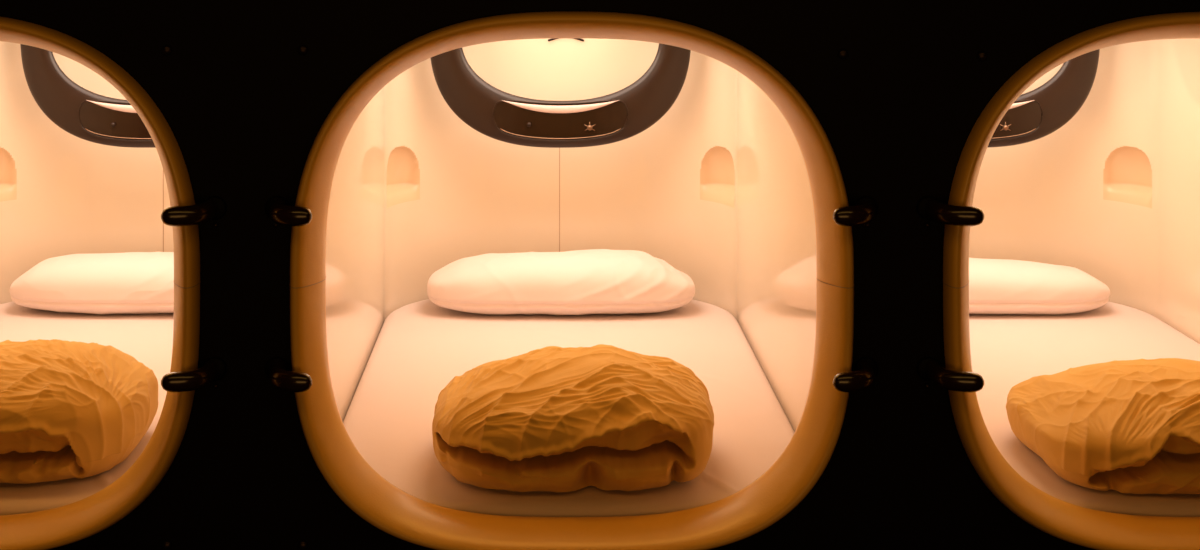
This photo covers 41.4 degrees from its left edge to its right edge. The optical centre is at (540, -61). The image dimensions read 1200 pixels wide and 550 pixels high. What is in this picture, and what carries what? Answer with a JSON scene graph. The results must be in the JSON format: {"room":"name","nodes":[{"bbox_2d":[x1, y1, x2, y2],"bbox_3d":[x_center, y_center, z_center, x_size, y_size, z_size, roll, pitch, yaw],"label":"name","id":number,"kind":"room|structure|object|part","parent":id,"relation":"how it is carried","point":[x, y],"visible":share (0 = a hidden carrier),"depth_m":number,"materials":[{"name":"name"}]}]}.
{"room":"capsule hotel","nodes":[
{"label":"capsule hotel","id":0,"kind":"room"},
{"bbox_2d":[0,0,1199,549],"bbox_3d":[0.054,0.300,2.815,5.850,2.500,0.030,0,0,0],"label":"wall","id":1,"kind":"structure","parent":0,"point":[245,112],"depth_m":2.80,"materials":[{"name":"black"}]},
{"bbox_2d":[0,17,199,549],"bbox_3d":[-1.096,0.610,3.676,1.026,0.980,1.849,0,0,0],"label":"pod","id":2,"kind":"object","parent":1,"relation":"in","point":[90,163],"visible":0.38,"depth_m":4.48,"materials":[{"name":"brown"}]},
{"bbox_3d":[-1.096,0.500,4.391,0.372,0.111,0.013,0,0,0],"label":"control panel","id":3,"kind":"part","parent":2,"relation":"part of","materials":[{"name":"brown plastic"}]},
{"bbox_2d":[161,540,171,549],"bbox_3d":[-0.661,1.069,2.797,0.018,0.018,0.009,0,0,0],"label":"screw","id":4,"kind":"object","parent":1,"relation":"attached to","point":[166,545],"visible":1,"depth_m":2.79,"materials":[{"name":"grey"}]},
{"bbox_2d":[161,45,171,54],"bbox_3d":[-0.661,0.194,2.797,0.018,0.018,0.009,0,0,0],"label":"screw","id":5,"kind":"object","parent":1,"relation":"attached to","point":[166,50],"visible":1,"depth_m":2.79,"materials":[{"name":"grey"}]},
{"bbox_2d":[161,357,226,391],"bbox_3d":[-0.597,0.764,2.750,0.054,0.056,0.130,0,0,32],"label":"hook","id":6,"kind":"object","parent":1,"relation":"attached to","point":[214,368],"visible":1,"depth_m":2.72,"materials":[{"name":"black metal"}]},
{"bbox_3d":[-0.576,0.757,2.796,0.042,0.042,0.008,0,0,0],"label":"mounting plate","id":7,"kind":"part","parent":6,"relation":"part of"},
{"bbox_2d":[161,196,226,227],"bbox_3d":[-0.597,0.480,2.750,0.054,0.056,0.130,0,0,32],"label":"hinge","id":8,"kind":"object","parent":1,"relation":"attached to","point":[214,207],"visible":1,"depth_m":2.72,"materials":[{"name":"black metal"}]},
{"bbox_3d":[-0.576,0.473,2.796,0.042,0.042,0.008,0,0,0],"label":"mounting plate","id":9,"kind":"part","parent":8,"relation":"part of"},
{"bbox_2d":[265,357,311,391],"bbox_3d":[-0.445,0.764,2.750,0.054,0.056,0.130,0,0,-32],"label":"hook","id":10,"kind":"object","parent":1,"relation":"attached to","point":[277,371],"visible":1,"depth_m":2.71,"materials":[{"name":"black metal"}]},
{"bbox_3d":[-0.466,0.757,2.796,0.042,0.042,0.008,0,0,0],"label":"mounting plate","id":11,"kind":"part","parent":10,"relation":"part of","materials":[{"name":"black metal"}]},
{"bbox_2d":[265,196,311,227],"bbox_3d":[-0.445,0.480,2.750,0.054,0.056,0.130,0,0,-32],"label":"hinge","id":12,"kind":"object","parent":1,"relation":"attached to","point":[277,208],"visible":1,"depth_m":2.71,"materials":[{"name":"black metal"}]},
{"bbox_3d":[-0.466,0.473,2.796,0.042,0.042,0.008,0,0,0],"label":"mounting plate","id":13,"kind":"part","parent":12,"relation":"part of","materials":[{"name":"black metal"}]},
{"bbox_2d":[298,540,307,549],"bbox_3d":[-0.420,1.069,2.797,0.018,0.018,0.009,0,0,0],"label":"screw","id":14,"kind":"object","parent":1,"relation":"attached to","point":[302,545],"visible":1,"depth_m":2.79,"materials":[{"name":"grey"}]},
{"bbox_2d":[298,45,307,54],"bbox_3d":[-0.420,0.194,2.797,0.018,0.018,0.009,0,0,0],"label":"screw","id":15,"kind":"object","parent":1,"relation":"attached to","point":[302,50],"visible":1,"depth_m":2.79,"materials":[{"name":"grey"}]},
{"bbox_2d":[289,12,853,549],"bbox_3d":[0.054,0.610,3.676,1.026,0.980,1.849,0,0,0],"label":"pod","id":16,"kind":"object","parent":1,"relation":"in","point":[676,143],"visible":0.84,"depth_m":4.04,"materials":[{"name":"beige plastic"}]},
{"bbox_3d":[0.054,0.500,4.391,0.372,0.111,0.013,0,0,0],"label":"control panel","id":17,"kind":"part","parent":16,"relation":"part of","materials":[{"name":"brown plastic"}]},
{"bbox_2d":[838,49,847,58],"bbox_3d":[0.533,0.201,2.797,0.018,0.018,0.009,0,0,0],"label":"screw","id":18,"kind":"object","parent":1,"relation":"attached to","point":[843,54],"visible":1,"depth_m":2.79,"materials":[{"name":"grey"}]},
{"bbox_2d":[833,357,877,391],"bbox_3d":[0.553,0.764,2.750,0.054,0.056,0.130,0,0,32],"label":"hook","id":19,"kind":"object","parent":1,"relation":"attached to","point":[865,371],"visible":1,"depth_m":2.71,"materials":[{"name":"black metal"}]},
{"bbox_3d":[0.574,0.757,2.796,0.042,0.042,0.008,0,0,0],"label":"mounting plate","id":20,"kind":"part","parent":19,"relation":"part of","materials":[{"name":"black metal"}]},
{"bbox_2d":[833,196,877,227],"bbox_3d":[0.553,0.480,2.750,0.054,0.056,0.130,0,0,32],"label":"hook","id":21,"kind":"object","parent":1,"relation":"attached to","point":[864,210],"visible":1,"depth_m":2.71,"materials":[{"name":"black metal"}]},
{"bbox_3d":[0.574,0.473,2.796,0.042,0.042,0.008,0,0,0],"label":"mounting plate","id":22,"kind":"part","parent":21,"relation":"part of","materials":[{"name":"black metal"}]},
{"bbox_2d":[916,357,983,391],"bbox_3d":[0.705,0.764,2.750,0.054,0.056,0.130,0,0,-32],"label":"hook","id":23,"kind":"object","parent":1,"relation":"attached to","point":[928,368],"visible":1,"depth_m":2.72,"materials":[{"name":"black metal"}]},
{"bbox_3d":[0.684,0.757,2.796,0.042,0.042,0.008,0,0,0],"label":"mounting plate","id":24,"kind":"part","parent":23,"relation":"part of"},
{"bbox_2d":[916,196,983,227],"bbox_3d":[0.705,0.480,2.750,0.054,0.056,0.130,0,0,-32],"label":"hook","id":25,"kind":"object","parent":1,"relation":"attached to","point":[928,207],"visible":1,"depth_m":2.72,"materials":[{"name":"black metal"}]},
{"bbox_3d":[0.684,0.473,2.796,0.042,0.042,0.008,0,0,0],"label":"mounting plate","id":26,"kind":"part","parent":25,"relation":"part of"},
{"bbox_2d":[977,51,987,60],"bbox_3d":[0.779,0.205,2.797,0.018,0.018,0.009,0,0,0],"label":"screw","id":27,"kind":"object","parent":1,"relation":"attached to","point":[982,55],"visible":1,"depth_m":2.79,"materials":[{"name":"grey"}]},
{"bbox_2d":[943,12,1199,549],"bbox_3d":[1.204,0.610,3.676,1.026,0.980,1.849,0,0,0],"label":"pod","id":28,"kind":"object","parent":1,"relation":"in","point":[1086,158],"visible":0.35,"depth_m":4.36,"materials":[{"name":"brown"}]},
{"bbox_3d":[1.204,0.500,4.391,0.372,0.111,0.013,0,0,0],"label":"control panel","id":29,"kind":"part","parent":28,"relation":"part of","materials":[{"name":"brown plastic"}]},
{"label":"outside","id":30,"kind":"structure","parent":0,"visible":0},
{"bbox_2d":[0,301,173,514],"bbox_3d":[-1.096,1.053,3.731,0.958,0.073,1.730,0,0,0],"label":"mattress","id":31,"kind":"object","parent":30,"point":[147,337],"visible":0.19,"depth_m":4.04,"materials":[{"name":"beige fabric"}]},
{"bbox_2d":[0,339,157,483],"bbox_3d":[-1.088,0.914,3.155,0.628,0.201,0.486,0,0,0],"label":"duvet","id":32,"kind":"object","parent":31,"relation":"on","point":[73,409],"visible":1,"depth_m":3.00,"materials":[{"name":"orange fabric"}]},
{"bbox_2d":[10,252,173,313],"bbox_3d":[-1.100,0.947,4.404,0.736,0.146,0.300,0,0,0],"label":"pillow","id":33,"kind":"object","parent":31,"relation":"on","point":[127,282],"visible":0.77,"depth_m":4.28,"materials":[{"name":"white fabric"}]},
{"bbox_2d":[343,299,794,516],"bbox_3d":[0.054,1.053,3.731,0.958,0.074,1.730,0,0,0],"label":"mattress","id":34,"kind":"object","parent":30,"point":[420,347],"visible":0.47,"depth_m":3.58,"materials":[{"name":"beige fabric"}]},
{"bbox_2d":[427,249,694,314],"bbox_3d":[0.054,0.943,4.385,0.744,0.155,0.299,0,0,0],"label":"pillow","id":35,"kind":"object","parent":34,"relation":"on","point":[592,281],"visible":1,"depth_m":4.27,"materials":[{"name":"white fabric"}]},
{"bbox_2d":[432,344,713,491],"bbox_3d":[0.064,0.912,3.104,0.561,0.205,0.505,0,0,0],"label":"duvet","id":36,"kind":"object","parent":34,"relation":"on","point":[601,416],"visible":1,"depth_m":2.93,"materials":[{"name":"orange fabric"}]},
{"bbox_2d":[969,302,1199,516],"bbox_3d":[1.204,1.053,3.731,0.958,0.074,1.730,0,0,0],"label":"mattress","id":37,"kind":"object","parent":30,"point":[1007,350],"visible":0.21,"depth_m":3.89,"materials":[{"name":"beige fabric"}]},
{"bbox_2d":[969,258,1109,313],"bbox_3d":[1.204,0.952,4.401,0.722,0.136,0.275,0,0,0],"label":"pillow","id":38,"kind":"object","parent":37,"relation":"on","point":[996,286],"visible":0.45,"depth_m":4.28,"materials":[{"name":"white fabric"}]},
{"bbox_2d":[1006,358,1199,493],"bbox_3d":[1.226,0.929,3.107,0.585,0.171,0.524,0,0,0],"label":"duvet","id":39,"kind":"object","parent":37,"relation":"on","point":[1123,426],"visible":1,"depth_m":2.96,"materials":[{"name":"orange fabric"}]}
]}

